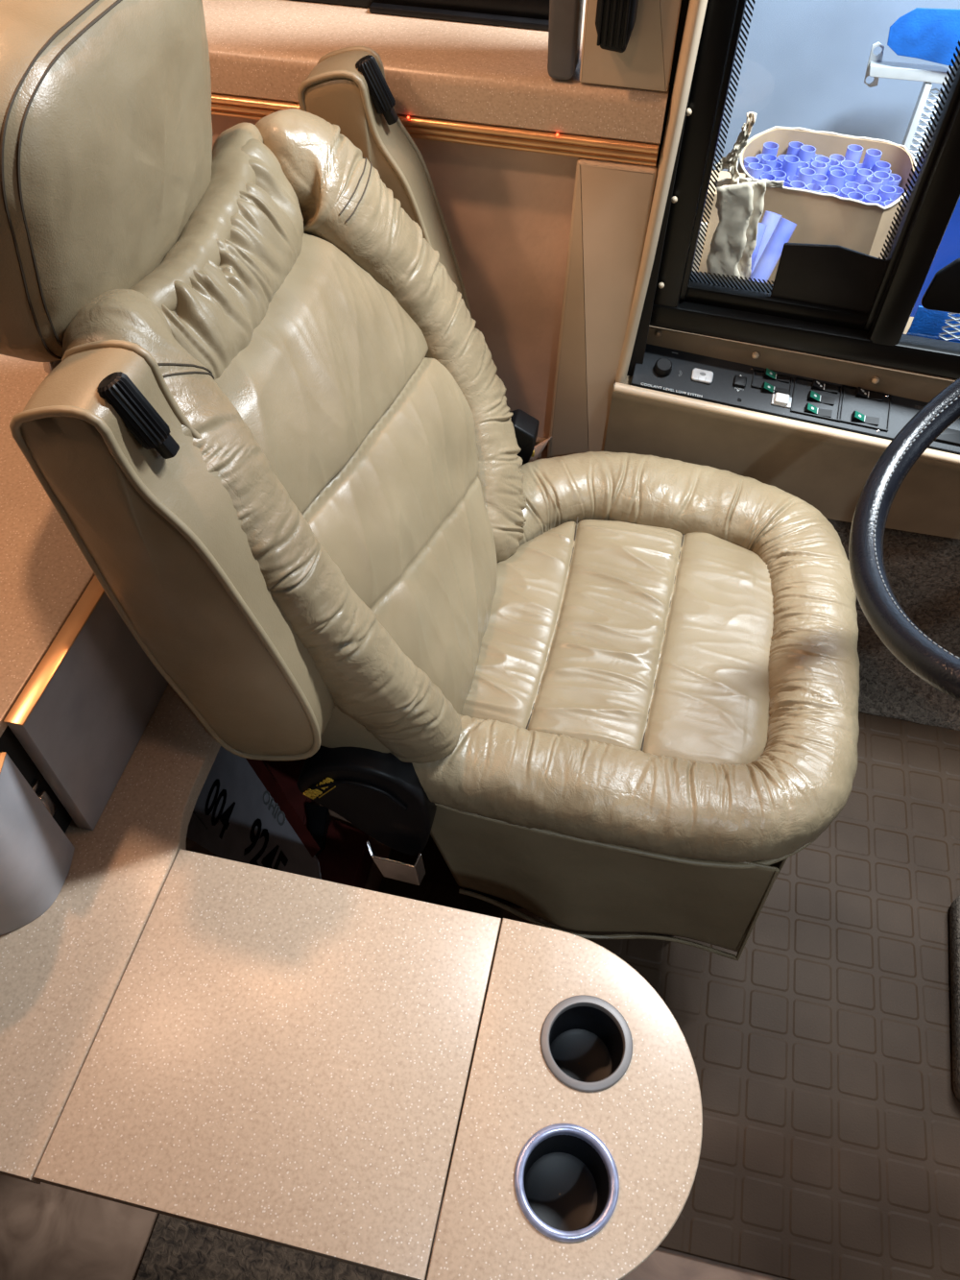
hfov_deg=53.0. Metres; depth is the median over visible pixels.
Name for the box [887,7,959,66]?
cushion
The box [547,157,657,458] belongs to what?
panel
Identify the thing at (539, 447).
belt
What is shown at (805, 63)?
wall
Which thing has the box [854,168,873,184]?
tube
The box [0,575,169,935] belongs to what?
base cabinet
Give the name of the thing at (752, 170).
tube
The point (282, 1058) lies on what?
tabletop
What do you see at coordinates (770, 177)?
tube
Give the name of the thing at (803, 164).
tube
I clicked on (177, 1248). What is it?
carpet runner
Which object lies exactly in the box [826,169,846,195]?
tube
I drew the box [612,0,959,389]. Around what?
window
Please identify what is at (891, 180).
tube
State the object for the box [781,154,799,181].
tube
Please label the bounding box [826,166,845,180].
tube
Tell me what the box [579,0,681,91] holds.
panel
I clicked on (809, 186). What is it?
tube
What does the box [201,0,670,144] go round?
window ledge
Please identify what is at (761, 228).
tube
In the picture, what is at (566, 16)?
post
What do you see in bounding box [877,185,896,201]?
tube
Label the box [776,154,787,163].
tube
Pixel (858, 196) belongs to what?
tube
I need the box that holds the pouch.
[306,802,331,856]
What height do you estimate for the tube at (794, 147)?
0.311 m
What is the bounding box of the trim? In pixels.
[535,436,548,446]
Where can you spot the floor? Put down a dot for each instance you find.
(48, 1232)
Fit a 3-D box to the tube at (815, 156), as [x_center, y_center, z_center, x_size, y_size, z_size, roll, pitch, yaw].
[0.654,-0.837,1.979,0.032,0.304,0.032,10,53,7]
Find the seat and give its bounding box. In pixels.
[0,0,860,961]
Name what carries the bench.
on the floor
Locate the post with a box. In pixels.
[547,0,583,79]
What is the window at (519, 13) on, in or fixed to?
in the wall at (507, 213)
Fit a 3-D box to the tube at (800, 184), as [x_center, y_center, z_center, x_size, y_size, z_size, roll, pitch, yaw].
[0.583,-0.745,1.900,0.033,0.313,0.029,10,53,7]
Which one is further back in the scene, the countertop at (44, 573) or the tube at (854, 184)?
the tube at (854, 184)
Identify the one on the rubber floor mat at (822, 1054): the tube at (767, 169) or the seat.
the seat
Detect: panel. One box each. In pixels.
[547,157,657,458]
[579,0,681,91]
[630,343,959,455]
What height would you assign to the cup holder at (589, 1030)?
0.078 m
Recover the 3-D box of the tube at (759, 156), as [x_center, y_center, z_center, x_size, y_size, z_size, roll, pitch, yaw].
[0.544,-0.836,1.975,0.029,0.306,0.033,10,53,7]
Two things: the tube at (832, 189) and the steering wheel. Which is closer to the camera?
the steering wheel
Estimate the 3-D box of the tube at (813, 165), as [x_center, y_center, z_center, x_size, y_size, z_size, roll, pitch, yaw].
[0.627,-0.786,1.925,0.037,0.327,0.029,-14,54,-12]
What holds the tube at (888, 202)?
in the storage bin
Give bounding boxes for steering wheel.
[848,377,959,701]
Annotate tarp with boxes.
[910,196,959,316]
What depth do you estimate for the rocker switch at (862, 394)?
1.50 m
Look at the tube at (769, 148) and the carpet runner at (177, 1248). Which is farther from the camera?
the tube at (769, 148)
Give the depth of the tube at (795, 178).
1.83 m
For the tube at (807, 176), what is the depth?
1.79 m
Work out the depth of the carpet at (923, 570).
1.77 m
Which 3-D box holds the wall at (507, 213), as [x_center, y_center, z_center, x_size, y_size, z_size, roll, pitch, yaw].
[-0.610,-0.515,1.766,1.600,1.030,0.030,10,53,7]
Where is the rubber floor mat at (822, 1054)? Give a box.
[378,711,959,1279]
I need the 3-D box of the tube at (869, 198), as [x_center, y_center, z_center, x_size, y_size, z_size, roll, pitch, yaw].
[0.710,-0.701,1.865,0.034,0.318,0.030,10,53,7]
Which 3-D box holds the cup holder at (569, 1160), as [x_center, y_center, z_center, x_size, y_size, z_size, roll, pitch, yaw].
[0.076,0.503,0.884,0.093,0.080,0.093,10,53,7]
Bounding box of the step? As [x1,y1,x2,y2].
[936,312,959,342]
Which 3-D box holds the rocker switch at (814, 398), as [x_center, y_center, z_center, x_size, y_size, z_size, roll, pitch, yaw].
[0.530,-0.376,1.495,0.042,0.016,0.015,10,53,7]
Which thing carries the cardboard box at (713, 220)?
on the bench
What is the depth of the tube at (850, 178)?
1.83 m
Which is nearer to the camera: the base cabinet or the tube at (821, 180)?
the base cabinet
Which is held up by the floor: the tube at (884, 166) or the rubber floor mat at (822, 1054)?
the rubber floor mat at (822, 1054)
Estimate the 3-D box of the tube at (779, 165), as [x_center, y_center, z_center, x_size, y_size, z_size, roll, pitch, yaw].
[0.571,-0.828,1.976,0.035,0.295,0.032,10,53,7]
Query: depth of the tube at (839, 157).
1.86 m
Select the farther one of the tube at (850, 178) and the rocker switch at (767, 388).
the tube at (850, 178)
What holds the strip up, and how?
attached to the wall at (507, 213)
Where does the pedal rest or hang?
on the rubber floor mat at (822, 1054)
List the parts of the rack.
arm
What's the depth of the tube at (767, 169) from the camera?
1.82 m
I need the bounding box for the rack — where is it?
[864,41,951,161]
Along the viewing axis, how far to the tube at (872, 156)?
1.83 m
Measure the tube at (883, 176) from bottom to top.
0.325 m
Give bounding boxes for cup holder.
[514,1123,619,1242]
[540,994,632,1091]
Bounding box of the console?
[603,325,959,539]
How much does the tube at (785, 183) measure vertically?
0.297 m
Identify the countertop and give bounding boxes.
[0,354,95,737]
[0,683,220,1183]
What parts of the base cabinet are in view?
curved door, door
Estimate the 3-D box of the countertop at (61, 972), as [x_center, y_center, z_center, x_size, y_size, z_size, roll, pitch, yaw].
[-0.804,-0.072,1.290,1.092,0.028,1.199,10,53,7]
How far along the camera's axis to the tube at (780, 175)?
1.82 m
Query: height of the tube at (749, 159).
0.308 m
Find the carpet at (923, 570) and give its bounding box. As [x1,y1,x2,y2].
[826,518,959,730]
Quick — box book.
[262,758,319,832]
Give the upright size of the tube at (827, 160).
0.325 m
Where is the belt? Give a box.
[528,436,553,462]
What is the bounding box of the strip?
[211,93,659,166]
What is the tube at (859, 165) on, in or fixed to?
in the storage bin
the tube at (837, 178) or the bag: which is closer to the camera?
the bag
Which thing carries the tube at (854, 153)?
in the storage bin
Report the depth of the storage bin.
1.76 m
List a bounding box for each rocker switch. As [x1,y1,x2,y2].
[761,382,789,394]
[763,368,790,383]
[804,403,832,417]
[807,390,835,405]
[811,379,839,393]
[851,410,879,425]
[855,386,883,401]
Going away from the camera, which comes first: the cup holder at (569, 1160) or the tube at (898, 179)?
the cup holder at (569, 1160)
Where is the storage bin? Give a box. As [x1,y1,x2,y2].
[737,125,917,284]
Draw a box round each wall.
[211,114,579,459]
[712,0,959,171]
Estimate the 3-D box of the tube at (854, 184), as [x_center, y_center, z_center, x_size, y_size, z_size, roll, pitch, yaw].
[0.692,-0.747,1.907,0.033,0.308,0.035,10,53,7]
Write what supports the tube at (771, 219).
on the bench
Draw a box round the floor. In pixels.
[0,804,787,1279]
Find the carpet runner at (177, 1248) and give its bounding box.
[135,1213,432,1279]
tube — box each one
[744,156,760,166]
[747,162,764,179]
[748,217,796,283]
[750,222,767,270]
[751,210,781,272]
[755,153,770,163]
[756,164,772,178]
[759,173,775,180]
[760,154,777,170]
[761,142,778,156]
[772,169,786,180]
[774,161,782,169]
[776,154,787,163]
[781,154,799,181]
[783,181,790,187]
[786,141,803,156]
[786,175,797,183]
[789,180,806,189]
[796,161,809,175]
[796,168,816,188]
[797,144,816,162]
[805,183,822,192]
[810,154,824,162]
[810,160,826,174]
[812,173,828,191]
[814,155,830,175]
[821,185,839,195]
[826,158,840,175]
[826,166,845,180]
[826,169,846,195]
[829,153,845,166]
[839,187,857,197]
[840,160,856,174]
[845,144,863,164]
[845,173,855,181]
[845,181,860,190]
[846,192,864,201]
[853,163,871,174]
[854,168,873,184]
[856,184,873,196]
[862,148,882,170]
[863,193,881,204]
[865,175,883,194]
[871,170,890,186]
[872,161,891,174]
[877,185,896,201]
[882,199,894,206]
[887,175,894,186]
[890,173,901,186]
[893,186,904,200]
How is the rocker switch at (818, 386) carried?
attached to the console
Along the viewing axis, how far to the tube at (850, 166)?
1.83 m
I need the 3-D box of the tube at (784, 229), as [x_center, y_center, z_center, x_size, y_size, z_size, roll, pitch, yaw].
[0.412,-0.477,1.738,0.293,0.502,0.030,-35,60,-25]
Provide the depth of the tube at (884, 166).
1.83 m
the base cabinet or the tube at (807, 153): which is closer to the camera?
the base cabinet
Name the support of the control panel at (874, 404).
attached to the console
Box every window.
[300,0,549,30]
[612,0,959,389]
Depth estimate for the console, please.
1.51 m
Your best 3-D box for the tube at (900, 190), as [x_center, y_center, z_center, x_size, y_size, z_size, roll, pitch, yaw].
[0.775,-0.750,1.917,0.030,0.297,0.032,10,53,7]
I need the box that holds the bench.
[903,316,914,334]
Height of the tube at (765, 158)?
0.316 m
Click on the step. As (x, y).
(956, 319)
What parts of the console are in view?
rotary knob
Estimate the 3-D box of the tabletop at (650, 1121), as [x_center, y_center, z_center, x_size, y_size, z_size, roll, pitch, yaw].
[0.096,0.442,0.905,0.220,0.028,0.325,10,53,7]
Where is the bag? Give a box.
[706,112,784,280]
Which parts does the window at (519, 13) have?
frame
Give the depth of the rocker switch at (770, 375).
1.51 m
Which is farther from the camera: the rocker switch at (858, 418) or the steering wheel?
the rocker switch at (858, 418)
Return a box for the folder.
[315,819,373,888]
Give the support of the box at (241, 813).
on the floor
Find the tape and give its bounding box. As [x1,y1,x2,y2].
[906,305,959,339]
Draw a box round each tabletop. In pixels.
[33,848,501,1279]
[426,917,702,1279]
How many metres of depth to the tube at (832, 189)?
1.78 m
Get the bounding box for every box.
[186,746,321,879]
[692,169,746,272]
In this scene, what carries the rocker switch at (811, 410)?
attached to the console
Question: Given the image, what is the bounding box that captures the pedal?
[949,895,959,1101]
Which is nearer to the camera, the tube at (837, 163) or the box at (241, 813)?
the box at (241, 813)
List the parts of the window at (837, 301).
black latch plate, black latch plate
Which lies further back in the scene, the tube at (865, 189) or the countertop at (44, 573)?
the tube at (865, 189)
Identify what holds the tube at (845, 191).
in the storage bin

